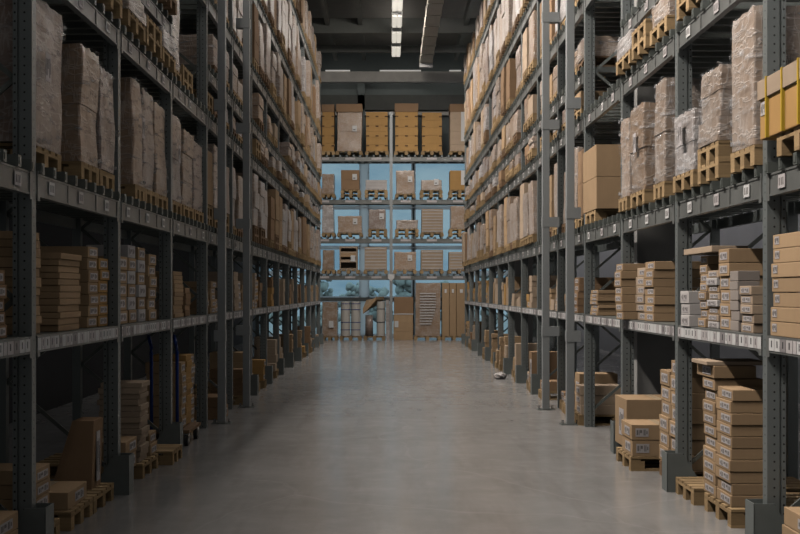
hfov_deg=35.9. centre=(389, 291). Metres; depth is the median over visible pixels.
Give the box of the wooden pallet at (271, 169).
[267,167,275,176]
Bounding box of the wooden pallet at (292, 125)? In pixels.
[290,120,294,129]
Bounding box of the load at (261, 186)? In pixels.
[257,180,265,228]
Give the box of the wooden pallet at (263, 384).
[208,379,266,388]
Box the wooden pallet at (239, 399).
[233,396,242,404]
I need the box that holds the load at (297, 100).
[297,100,300,136]
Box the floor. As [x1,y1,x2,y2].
[9,337,799,533]
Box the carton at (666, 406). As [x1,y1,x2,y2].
[662,399,671,417]
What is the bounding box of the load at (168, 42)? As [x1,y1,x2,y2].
[158,26,175,58]
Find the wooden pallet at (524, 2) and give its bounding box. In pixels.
[522,0,530,7]
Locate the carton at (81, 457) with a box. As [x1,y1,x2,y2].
[54,417,102,489]
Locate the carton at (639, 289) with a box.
[636,286,646,293]
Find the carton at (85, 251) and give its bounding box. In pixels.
[40,246,97,258]
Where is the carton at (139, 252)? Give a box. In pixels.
[134,247,144,259]
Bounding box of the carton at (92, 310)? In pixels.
[79,305,97,316]
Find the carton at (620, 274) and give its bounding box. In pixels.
[615,271,636,278]
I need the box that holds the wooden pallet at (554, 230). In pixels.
[552,227,556,235]
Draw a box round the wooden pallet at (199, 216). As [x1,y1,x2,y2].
[194,209,203,222]
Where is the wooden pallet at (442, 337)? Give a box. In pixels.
[441,336,460,339]
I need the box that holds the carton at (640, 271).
[637,268,644,276]
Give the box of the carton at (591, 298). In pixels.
[590,297,614,300]
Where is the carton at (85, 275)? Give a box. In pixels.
[74,270,97,281]
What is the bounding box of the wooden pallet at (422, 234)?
[420,233,443,237]
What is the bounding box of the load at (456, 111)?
[449,104,469,152]
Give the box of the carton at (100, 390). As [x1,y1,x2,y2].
[98,386,146,393]
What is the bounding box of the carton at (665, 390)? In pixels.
[661,384,670,401]
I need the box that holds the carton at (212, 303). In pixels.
[209,300,215,306]
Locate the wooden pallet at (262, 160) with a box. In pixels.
[258,152,264,163]
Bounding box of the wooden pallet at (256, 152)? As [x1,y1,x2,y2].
[252,147,260,159]
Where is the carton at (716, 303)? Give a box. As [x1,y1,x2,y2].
[707,300,720,306]
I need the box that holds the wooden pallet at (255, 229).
[252,225,258,234]
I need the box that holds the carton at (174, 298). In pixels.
[172,296,182,300]
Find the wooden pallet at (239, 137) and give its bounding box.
[237,134,242,143]
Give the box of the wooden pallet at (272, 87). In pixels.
[268,83,275,93]
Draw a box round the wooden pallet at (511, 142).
[510,139,515,148]
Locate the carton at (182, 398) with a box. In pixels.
[146,394,185,405]
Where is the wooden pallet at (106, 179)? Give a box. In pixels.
[99,169,114,190]
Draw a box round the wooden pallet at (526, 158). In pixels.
[525,155,530,164]
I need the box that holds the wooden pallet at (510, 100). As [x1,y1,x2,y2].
[506,98,515,109]
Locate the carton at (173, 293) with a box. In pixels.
[172,292,183,295]
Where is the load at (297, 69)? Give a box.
[295,26,299,76]
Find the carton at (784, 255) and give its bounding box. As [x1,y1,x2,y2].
[773,247,799,262]
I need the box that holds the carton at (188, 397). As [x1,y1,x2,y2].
[186,393,191,401]
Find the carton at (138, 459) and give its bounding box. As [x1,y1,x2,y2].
[136,453,146,462]
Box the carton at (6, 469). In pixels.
[0,463,49,484]
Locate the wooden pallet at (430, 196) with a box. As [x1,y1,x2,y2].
[419,194,442,199]
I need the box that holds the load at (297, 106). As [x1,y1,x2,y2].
[295,101,299,125]
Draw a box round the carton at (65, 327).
[40,323,78,331]
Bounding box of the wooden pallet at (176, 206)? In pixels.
[172,200,181,215]
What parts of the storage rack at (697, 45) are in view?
deck panel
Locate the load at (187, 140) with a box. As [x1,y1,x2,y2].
[180,129,193,207]
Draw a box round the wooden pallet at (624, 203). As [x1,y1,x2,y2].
[618,196,631,211]
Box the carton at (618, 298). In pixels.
[615,295,634,302]
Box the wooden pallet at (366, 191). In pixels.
[365,190,387,194]
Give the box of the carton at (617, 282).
[614,279,635,286]
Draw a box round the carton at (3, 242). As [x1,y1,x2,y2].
[0,239,39,248]
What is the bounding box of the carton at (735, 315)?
[731,311,741,320]
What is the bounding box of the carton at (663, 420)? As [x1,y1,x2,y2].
[659,414,670,432]
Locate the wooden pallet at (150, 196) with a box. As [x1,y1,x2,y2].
[145,188,156,204]
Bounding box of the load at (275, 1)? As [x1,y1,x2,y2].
[274,0,276,25]
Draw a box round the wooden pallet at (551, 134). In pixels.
[540,133,552,145]
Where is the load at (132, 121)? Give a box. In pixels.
[121,77,144,186]
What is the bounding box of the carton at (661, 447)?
[659,444,670,459]
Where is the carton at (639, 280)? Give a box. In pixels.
[636,277,643,285]
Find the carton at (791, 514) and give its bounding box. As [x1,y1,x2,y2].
[784,507,799,532]
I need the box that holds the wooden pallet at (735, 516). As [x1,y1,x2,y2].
[704,492,799,527]
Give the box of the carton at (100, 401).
[97,397,145,404]
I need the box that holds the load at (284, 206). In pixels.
[282,204,287,246]
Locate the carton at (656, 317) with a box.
[645,313,674,321]
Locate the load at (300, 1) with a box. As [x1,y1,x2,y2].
[299,0,302,16]
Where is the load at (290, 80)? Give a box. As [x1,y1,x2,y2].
[290,80,293,121]
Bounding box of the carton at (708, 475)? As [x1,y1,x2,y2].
[703,468,717,485]
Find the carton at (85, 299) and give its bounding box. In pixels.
[75,294,98,305]
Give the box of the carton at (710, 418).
[703,411,716,425]
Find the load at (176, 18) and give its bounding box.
[156,0,179,72]
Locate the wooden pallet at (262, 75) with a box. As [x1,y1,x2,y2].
[258,66,264,80]
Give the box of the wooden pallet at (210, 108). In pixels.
[208,103,212,113]
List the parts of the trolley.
handle, handle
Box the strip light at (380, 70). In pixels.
[380,70,420,70]
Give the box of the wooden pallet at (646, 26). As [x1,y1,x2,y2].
[632,18,652,45]
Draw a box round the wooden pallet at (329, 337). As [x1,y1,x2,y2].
[324,336,338,339]
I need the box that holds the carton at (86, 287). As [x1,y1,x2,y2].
[67,282,97,293]
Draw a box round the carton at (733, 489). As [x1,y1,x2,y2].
[718,477,762,494]
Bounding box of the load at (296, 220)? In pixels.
[296,220,297,251]
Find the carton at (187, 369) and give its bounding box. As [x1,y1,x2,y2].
[185,366,190,371]
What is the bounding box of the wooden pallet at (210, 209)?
[208,205,212,216]
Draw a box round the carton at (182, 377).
[146,372,185,384]
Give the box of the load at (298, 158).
[295,151,300,166]
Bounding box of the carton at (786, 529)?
[782,524,799,533]
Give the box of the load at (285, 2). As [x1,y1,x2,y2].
[284,0,287,52]
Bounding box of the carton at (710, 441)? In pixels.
[705,434,716,449]
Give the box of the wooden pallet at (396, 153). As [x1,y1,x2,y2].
[394,151,418,156]
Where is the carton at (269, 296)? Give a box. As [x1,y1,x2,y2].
[267,294,272,299]
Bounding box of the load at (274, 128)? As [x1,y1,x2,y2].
[271,123,277,140]
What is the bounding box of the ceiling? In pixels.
[305,0,482,44]
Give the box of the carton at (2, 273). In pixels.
[0,270,4,283]
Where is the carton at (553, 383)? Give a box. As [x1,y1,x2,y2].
[540,380,556,390]
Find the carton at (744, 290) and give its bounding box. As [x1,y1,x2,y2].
[740,286,797,294]
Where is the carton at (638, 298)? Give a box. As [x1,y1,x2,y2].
[635,295,644,303]
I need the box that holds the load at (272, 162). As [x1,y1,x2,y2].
[268,156,275,168]
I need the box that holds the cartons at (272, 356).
[208,272,581,395]
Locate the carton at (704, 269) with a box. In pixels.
[700,265,718,273]
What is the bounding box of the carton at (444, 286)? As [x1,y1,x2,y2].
[441,283,448,335]
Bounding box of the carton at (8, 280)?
[2,277,40,286]
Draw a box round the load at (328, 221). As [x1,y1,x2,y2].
[322,205,334,232]
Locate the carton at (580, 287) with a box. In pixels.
[575,284,615,290]
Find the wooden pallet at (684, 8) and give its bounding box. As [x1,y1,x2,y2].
[676,0,700,20]
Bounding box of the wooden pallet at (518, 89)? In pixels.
[516,84,520,96]
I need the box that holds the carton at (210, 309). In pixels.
[208,307,214,313]
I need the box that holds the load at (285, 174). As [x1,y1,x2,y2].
[282,170,287,179]
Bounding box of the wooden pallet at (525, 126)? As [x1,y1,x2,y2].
[523,119,530,131]
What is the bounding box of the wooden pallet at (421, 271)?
[419,270,443,273]
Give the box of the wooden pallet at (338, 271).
[337,270,359,273]
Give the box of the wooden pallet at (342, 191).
[341,190,360,193]
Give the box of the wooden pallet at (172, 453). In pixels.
[156,444,181,464]
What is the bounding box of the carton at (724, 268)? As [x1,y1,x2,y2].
[719,263,762,275]
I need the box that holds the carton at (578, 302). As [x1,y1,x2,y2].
[575,299,583,305]
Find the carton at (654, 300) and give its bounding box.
[645,296,674,304]
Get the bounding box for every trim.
[269,272,507,273]
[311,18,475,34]
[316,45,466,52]
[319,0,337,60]
[320,95,464,110]
[320,207,449,207]
[320,247,461,247]
[321,71,463,82]
[321,112,448,115]
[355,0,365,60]
[358,83,364,156]
[360,164,367,334]
[413,164,414,334]
[454,0,474,60]
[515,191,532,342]
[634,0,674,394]
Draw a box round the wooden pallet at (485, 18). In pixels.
[483,14,487,24]
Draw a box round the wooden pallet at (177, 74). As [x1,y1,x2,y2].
[173,69,181,80]
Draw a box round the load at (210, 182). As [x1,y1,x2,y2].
[208,151,212,205]
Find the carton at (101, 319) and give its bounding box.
[97,315,106,326]
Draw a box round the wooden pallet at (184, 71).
[179,64,192,85]
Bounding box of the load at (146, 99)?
[140,87,153,190]
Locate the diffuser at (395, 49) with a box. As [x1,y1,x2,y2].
[392,46,399,56]
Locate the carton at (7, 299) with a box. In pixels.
[4,296,38,305]
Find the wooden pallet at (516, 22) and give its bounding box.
[514,14,520,27]
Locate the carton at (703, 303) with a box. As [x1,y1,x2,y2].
[700,300,708,308]
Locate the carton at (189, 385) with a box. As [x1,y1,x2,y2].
[186,382,191,389]
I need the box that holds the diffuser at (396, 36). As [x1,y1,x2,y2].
[392,32,400,42]
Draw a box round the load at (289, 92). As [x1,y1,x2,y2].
[286,78,291,118]
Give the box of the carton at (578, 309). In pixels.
[575,306,583,312]
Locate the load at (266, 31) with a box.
[261,23,270,80]
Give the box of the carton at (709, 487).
[704,479,718,497]
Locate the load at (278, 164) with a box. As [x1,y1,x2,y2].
[276,161,281,172]
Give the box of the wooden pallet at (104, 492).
[87,482,113,513]
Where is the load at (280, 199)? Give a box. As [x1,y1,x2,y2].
[279,196,281,243]
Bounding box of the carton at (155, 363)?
[145,361,184,373]
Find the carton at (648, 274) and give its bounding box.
[644,270,700,278]
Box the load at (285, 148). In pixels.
[279,142,291,156]
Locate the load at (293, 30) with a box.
[291,24,294,65]
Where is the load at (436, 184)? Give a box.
[421,179,441,189]
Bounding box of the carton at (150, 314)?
[145,309,155,320]
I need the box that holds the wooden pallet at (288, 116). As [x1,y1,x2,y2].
[287,114,290,124]
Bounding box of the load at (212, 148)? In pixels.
[208,144,217,207]
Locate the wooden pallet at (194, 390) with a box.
[193,389,236,399]
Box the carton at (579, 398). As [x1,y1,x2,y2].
[576,393,614,404]
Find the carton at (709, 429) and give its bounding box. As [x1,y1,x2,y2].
[704,422,717,437]
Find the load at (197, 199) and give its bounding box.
[192,141,202,211]
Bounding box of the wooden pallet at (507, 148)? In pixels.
[505,142,510,152]
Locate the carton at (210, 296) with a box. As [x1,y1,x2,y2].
[190,294,214,300]
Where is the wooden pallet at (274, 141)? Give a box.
[272,137,277,147]
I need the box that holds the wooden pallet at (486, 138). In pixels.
[484,135,488,143]
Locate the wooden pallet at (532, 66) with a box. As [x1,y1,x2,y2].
[528,59,536,74]
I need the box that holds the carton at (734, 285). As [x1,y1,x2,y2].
[730,281,759,289]
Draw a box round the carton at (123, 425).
[103,420,146,428]
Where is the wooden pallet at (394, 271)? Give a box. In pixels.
[393,270,416,273]
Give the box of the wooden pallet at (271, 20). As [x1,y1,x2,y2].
[267,12,274,27]
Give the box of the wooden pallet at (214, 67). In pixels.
[211,65,217,75]
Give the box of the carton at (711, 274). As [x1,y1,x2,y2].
[708,270,723,277]
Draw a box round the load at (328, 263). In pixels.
[322,250,334,269]
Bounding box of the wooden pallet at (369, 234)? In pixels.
[368,233,386,237]
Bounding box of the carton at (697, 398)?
[671,390,704,408]
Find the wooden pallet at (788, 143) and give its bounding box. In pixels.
[776,126,799,156]
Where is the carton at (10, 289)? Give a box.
[7,288,39,294]
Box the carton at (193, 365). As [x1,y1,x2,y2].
[191,364,194,374]
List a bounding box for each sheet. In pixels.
[363,297,383,313]
[386,300,389,339]
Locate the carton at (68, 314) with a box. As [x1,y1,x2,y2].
[36,311,80,317]
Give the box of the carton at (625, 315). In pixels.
[617,311,637,319]
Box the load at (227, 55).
[226,51,228,80]
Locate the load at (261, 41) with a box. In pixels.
[259,21,264,71]
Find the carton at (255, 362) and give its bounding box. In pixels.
[252,359,265,366]
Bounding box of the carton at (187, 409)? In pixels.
[185,405,191,412]
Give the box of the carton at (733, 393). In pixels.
[718,386,762,400]
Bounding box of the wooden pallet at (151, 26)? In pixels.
[146,14,161,44]
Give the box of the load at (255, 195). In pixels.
[235,173,259,225]
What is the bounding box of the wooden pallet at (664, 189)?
[653,181,674,199]
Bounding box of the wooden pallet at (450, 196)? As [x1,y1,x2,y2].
[448,194,464,199]
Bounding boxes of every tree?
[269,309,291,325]
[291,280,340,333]
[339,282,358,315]
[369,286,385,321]
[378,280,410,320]
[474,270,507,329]
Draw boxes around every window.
[320,208,359,246]
[320,248,359,271]
[320,274,359,297]
[321,164,359,206]
[368,164,412,206]
[368,208,412,246]
[368,248,412,271]
[368,274,412,297]
[415,164,450,206]
[415,208,461,246]
[415,248,464,271]
[415,274,464,282]
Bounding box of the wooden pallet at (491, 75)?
[489,70,493,80]
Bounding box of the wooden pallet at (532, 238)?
[528,234,536,242]
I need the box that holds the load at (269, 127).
[267,114,272,134]
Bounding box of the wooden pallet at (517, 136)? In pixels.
[513,132,520,143]
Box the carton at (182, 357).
[153,354,190,360]
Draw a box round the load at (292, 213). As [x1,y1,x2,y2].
[290,210,293,249]
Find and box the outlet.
[419,63,432,67]
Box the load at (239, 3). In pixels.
[236,0,242,41]
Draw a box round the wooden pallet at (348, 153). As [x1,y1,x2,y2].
[336,151,362,156]
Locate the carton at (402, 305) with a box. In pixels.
[394,297,412,313]
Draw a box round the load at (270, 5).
[267,0,274,19]
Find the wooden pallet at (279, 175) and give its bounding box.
[276,171,282,180]
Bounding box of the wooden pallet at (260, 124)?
[253,118,263,131]
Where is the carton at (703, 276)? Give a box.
[701,274,707,282]
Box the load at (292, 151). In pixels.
[291,144,294,160]
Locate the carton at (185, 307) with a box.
[182,305,189,309]
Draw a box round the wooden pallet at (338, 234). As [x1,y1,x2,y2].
[337,233,362,237]
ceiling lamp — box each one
[391,27,401,42]
[391,42,400,56]
[392,0,402,10]
[392,11,401,27]
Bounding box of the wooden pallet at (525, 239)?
[523,236,530,244]
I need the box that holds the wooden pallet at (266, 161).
[263,158,267,167]
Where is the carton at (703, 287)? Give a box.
[700,283,719,290]
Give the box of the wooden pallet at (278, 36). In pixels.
[276,30,281,42]
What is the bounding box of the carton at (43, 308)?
[36,305,78,311]
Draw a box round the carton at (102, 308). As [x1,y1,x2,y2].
[97,304,107,314]
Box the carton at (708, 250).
[684,246,748,254]
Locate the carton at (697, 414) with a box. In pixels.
[671,406,704,423]
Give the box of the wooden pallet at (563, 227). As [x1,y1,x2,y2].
[561,223,565,232]
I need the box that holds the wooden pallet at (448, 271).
[447,270,469,273]
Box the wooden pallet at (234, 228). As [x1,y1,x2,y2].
[233,226,236,235]
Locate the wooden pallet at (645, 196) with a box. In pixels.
[630,189,654,207]
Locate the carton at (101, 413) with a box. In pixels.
[99,408,147,416]
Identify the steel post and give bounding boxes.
[211,0,231,423]
[236,0,254,407]
[536,0,558,409]
[559,0,580,424]
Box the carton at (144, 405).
[100,402,148,410]
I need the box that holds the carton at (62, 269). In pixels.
[37,266,78,272]
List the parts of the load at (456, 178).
white panel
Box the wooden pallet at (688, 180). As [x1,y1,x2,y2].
[673,169,741,192]
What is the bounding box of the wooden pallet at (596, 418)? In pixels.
[575,409,606,420]
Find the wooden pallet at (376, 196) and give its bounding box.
[365,194,387,199]
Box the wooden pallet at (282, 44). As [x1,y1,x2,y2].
[279,40,284,52]
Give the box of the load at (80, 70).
[61,43,99,167]
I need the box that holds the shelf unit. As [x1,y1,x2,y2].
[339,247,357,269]
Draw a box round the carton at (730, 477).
[716,465,762,483]
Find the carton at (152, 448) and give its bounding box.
[147,440,156,455]
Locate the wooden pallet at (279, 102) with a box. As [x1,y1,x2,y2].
[276,96,282,107]
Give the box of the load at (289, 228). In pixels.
[287,210,291,241]
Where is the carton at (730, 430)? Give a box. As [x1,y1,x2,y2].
[717,420,762,436]
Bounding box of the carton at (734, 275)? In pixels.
[730,271,759,280]
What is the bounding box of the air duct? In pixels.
[419,0,443,67]
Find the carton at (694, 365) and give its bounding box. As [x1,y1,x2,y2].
[671,360,702,376]
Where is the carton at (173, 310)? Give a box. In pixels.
[172,309,182,313]
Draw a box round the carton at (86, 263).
[79,258,96,269]
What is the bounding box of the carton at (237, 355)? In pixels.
[210,351,242,361]
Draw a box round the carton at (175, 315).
[172,313,183,317]
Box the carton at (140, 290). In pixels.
[135,285,145,296]
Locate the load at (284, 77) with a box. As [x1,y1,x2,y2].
[283,74,286,110]
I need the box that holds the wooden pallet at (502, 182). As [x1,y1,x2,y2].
[499,179,506,187]
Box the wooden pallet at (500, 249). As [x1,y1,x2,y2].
[498,246,503,253]
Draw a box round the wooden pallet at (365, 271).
[364,270,387,273]
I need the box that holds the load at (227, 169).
[226,166,229,213]
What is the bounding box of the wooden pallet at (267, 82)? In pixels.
[263,74,269,88]
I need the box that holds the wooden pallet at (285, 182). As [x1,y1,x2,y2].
[280,179,288,187]
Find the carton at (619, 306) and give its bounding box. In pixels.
[616,303,640,310]
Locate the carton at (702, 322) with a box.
[698,318,707,326]
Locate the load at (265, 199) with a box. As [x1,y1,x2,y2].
[264,190,267,237]
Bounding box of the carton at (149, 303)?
[145,299,154,309]
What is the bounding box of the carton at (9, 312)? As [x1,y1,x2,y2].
[5,306,39,315]
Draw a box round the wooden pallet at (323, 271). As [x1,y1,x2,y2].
[322,270,335,273]
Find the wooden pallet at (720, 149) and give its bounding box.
[697,140,731,166]
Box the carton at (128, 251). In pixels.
[86,245,134,257]
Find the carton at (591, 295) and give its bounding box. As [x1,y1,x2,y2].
[590,294,615,296]
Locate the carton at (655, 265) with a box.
[645,261,700,269]
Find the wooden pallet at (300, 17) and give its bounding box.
[297,12,302,22]
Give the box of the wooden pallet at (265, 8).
[263,0,267,15]
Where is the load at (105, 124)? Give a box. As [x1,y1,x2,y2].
[96,66,114,174]
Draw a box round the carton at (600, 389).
[576,384,620,394]
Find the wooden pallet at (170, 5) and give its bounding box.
[158,0,176,14]
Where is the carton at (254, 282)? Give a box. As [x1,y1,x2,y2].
[236,280,256,286]
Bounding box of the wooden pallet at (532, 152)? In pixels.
[528,148,536,159]
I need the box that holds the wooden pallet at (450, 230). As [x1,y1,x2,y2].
[448,229,464,233]
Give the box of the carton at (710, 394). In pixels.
[705,388,717,401]
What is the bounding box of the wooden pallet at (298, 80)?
[296,74,300,84]
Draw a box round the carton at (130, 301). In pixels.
[126,297,135,309]
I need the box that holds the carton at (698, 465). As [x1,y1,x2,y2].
[692,455,703,470]
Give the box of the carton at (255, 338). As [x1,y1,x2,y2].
[254,337,280,358]
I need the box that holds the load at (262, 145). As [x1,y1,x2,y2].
[258,140,264,153]
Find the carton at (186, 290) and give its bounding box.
[183,288,189,292]
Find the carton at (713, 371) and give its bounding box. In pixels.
[697,363,755,377]
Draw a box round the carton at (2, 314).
[0,312,4,324]
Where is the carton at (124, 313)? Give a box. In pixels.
[121,310,127,323]
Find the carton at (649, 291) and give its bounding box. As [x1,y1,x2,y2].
[645,287,698,295]
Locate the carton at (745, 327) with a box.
[741,323,762,332]
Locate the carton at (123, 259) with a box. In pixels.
[98,256,126,269]
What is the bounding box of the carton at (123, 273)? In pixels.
[103,270,126,283]
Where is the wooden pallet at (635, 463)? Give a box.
[616,447,660,470]
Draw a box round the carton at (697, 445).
[671,436,705,454]
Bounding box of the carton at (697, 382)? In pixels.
[670,375,704,392]
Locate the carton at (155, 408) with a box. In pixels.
[147,405,184,416]
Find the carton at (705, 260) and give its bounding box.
[701,256,720,264]
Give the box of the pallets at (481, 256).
[298,23,485,359]
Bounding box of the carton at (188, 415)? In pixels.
[185,411,190,418]
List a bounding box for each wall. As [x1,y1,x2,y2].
[9,203,259,423]
[320,53,553,336]
[577,200,799,403]
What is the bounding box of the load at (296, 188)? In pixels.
[294,184,298,192]
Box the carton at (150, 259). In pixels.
[143,254,155,265]
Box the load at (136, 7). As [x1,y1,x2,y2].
[122,0,146,26]
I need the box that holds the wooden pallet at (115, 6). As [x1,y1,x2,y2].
[96,0,122,18]
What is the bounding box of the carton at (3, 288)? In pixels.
[0,285,6,298]
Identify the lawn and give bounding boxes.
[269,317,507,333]
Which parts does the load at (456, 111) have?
white panel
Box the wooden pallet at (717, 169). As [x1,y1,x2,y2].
[697,159,735,184]
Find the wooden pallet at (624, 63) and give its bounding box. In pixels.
[616,49,636,75]
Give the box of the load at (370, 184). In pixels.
[366,180,386,189]
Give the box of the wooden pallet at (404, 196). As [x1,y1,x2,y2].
[395,194,415,199]
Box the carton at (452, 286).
[449,283,455,335]
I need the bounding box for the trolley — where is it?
[147,335,200,445]
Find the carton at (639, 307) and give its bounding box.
[636,304,644,310]
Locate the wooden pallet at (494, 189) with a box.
[492,186,497,194]
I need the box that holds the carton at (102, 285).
[89,280,107,292]
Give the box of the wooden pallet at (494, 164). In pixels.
[492,161,497,169]
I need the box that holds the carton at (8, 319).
[5,316,41,323]
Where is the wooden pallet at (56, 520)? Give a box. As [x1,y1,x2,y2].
[54,518,59,533]
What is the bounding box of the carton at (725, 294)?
[721,290,730,302]
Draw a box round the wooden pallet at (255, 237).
[252,233,258,242]
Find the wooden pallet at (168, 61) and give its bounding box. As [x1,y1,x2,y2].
[158,46,175,72]
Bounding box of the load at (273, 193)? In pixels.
[267,189,278,235]
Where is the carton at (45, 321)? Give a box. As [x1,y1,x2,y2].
[39,317,78,324]
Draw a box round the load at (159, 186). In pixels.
[152,102,166,196]
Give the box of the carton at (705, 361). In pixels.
[692,358,762,364]
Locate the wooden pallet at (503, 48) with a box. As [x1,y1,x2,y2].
[501,41,506,53]
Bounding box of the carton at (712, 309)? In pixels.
[709,306,719,313]
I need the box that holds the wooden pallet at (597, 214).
[585,209,620,223]
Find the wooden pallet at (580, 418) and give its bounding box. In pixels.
[575,412,614,425]
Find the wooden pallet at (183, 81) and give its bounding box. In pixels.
[181,76,192,93]
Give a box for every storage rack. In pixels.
[0,0,323,533]
[310,112,469,339]
[461,0,799,533]
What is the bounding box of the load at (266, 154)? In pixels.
[264,148,268,160]
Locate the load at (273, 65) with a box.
[270,51,276,85]
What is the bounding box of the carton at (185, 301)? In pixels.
[183,299,189,304]
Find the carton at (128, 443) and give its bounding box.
[102,436,136,455]
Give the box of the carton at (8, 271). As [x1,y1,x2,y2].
[0,268,38,276]
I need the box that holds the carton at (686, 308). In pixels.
[681,303,700,314]
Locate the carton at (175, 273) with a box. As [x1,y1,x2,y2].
[155,271,181,275]
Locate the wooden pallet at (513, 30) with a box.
[511,25,515,36]
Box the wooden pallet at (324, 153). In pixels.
[322,151,335,156]
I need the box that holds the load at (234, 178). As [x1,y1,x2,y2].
[233,167,235,225]
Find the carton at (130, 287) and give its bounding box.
[127,284,134,296]
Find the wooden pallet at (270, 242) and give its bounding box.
[267,240,273,247]
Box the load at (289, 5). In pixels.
[287,1,291,50]
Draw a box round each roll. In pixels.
[341,301,349,335]
[351,301,360,335]
[365,315,372,335]
[376,301,384,335]
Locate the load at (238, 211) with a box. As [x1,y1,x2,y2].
[234,175,242,229]
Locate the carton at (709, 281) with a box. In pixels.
[706,278,719,284]
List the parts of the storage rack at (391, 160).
rail, header plate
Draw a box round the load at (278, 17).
[276,0,281,31]
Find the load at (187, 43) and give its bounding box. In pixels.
[179,34,217,68]
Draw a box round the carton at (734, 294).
[730,290,740,299]
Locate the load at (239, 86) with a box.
[237,79,242,100]
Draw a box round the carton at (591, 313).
[590,312,616,315]
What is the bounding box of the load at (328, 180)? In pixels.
[322,174,334,193]
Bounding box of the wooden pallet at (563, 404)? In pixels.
[562,402,565,413]
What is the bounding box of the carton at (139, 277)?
[135,272,144,284]
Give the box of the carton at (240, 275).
[238,273,256,279]
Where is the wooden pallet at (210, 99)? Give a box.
[193,89,212,106]
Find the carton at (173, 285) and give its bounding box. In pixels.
[157,284,182,287]
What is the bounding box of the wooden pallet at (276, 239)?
[274,234,278,242]
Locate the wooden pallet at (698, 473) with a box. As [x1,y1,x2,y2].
[659,460,702,475]
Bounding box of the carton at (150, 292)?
[145,288,155,298]
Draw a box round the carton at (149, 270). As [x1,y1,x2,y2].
[145,265,154,276]
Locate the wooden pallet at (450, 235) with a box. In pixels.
[448,233,461,237]
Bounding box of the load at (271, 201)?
[267,196,274,240]
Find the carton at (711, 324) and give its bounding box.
[708,321,719,328]
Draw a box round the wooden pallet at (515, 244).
[512,240,519,247]
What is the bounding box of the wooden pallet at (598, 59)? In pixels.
[578,56,616,70]
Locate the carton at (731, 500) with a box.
[717,488,762,506]
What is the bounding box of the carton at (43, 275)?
[39,272,79,278]
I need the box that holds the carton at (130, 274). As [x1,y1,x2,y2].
[127,271,134,283]
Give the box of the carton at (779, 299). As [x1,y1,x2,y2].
[773,293,799,307]
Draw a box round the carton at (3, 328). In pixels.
[0,325,6,337]
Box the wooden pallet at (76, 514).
[54,497,92,530]
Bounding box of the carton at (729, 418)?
[717,409,762,424]
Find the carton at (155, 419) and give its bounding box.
[147,415,185,427]
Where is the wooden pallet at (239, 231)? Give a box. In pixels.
[237,229,242,236]
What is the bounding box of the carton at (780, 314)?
[771,307,799,322]
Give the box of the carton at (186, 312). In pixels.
[182,310,189,315]
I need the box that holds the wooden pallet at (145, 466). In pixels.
[37,453,157,478]
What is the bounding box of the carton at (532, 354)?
[529,351,556,382]
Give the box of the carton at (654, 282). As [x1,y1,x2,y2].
[644,278,700,286]
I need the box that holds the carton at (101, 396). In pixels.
[99,391,147,398]
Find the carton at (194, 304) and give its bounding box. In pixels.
[190,300,208,306]
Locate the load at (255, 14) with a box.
[252,3,258,64]
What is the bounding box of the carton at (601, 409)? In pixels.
[577,403,614,414]
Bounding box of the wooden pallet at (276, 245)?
[272,241,278,249]
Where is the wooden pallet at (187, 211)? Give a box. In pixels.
[182,204,193,218]
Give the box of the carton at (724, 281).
[720,276,762,288]
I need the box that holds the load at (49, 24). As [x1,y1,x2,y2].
[0,0,62,154]
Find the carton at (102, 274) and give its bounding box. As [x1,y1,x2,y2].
[95,270,108,279]
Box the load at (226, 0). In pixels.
[226,0,227,17]
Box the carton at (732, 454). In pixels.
[717,442,762,459]
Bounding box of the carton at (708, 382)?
[703,376,762,390]
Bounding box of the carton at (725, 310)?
[720,303,734,316]
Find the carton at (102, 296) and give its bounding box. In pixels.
[98,293,106,303]
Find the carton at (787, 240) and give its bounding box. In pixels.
[773,231,799,248]
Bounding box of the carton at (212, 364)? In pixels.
[210,362,242,368]
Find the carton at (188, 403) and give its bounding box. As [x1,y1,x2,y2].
[185,400,190,406]
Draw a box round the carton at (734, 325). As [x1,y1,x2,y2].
[730,321,741,330]
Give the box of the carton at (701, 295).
[698,292,720,299]
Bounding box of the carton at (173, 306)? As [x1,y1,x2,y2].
[172,305,181,308]
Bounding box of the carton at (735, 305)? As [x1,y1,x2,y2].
[730,300,740,310]
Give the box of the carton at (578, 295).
[575,292,583,298]
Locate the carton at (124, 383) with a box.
[101,380,149,387]
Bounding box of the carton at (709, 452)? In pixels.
[703,445,717,461]
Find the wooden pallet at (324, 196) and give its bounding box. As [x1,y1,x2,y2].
[322,194,335,199]
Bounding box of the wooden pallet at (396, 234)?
[395,233,418,237]
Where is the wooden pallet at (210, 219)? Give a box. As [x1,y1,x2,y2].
[208,215,212,226]
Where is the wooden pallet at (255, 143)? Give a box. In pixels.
[252,139,260,150]
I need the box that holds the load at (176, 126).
[172,115,180,202]
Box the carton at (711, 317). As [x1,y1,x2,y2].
[708,314,720,321]
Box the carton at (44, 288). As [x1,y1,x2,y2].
[7,285,80,291]
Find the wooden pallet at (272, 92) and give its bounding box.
[269,90,275,101]
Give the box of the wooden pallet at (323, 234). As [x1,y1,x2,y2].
[322,233,335,237]
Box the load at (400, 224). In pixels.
[396,220,417,228]
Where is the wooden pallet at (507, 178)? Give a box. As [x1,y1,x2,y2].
[505,172,511,181]
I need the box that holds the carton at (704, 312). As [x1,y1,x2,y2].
[701,309,708,317]
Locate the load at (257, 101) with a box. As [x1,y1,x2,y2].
[252,93,263,121]
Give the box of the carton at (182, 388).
[147,383,185,394]
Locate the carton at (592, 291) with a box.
[591,290,615,293]
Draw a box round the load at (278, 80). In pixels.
[274,52,282,100]
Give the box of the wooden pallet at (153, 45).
[140,29,161,58]
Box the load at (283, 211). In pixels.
[282,209,285,244]
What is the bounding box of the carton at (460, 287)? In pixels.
[456,283,464,335]
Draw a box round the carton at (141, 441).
[137,437,145,445]
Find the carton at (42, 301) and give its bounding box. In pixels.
[39,298,79,304]

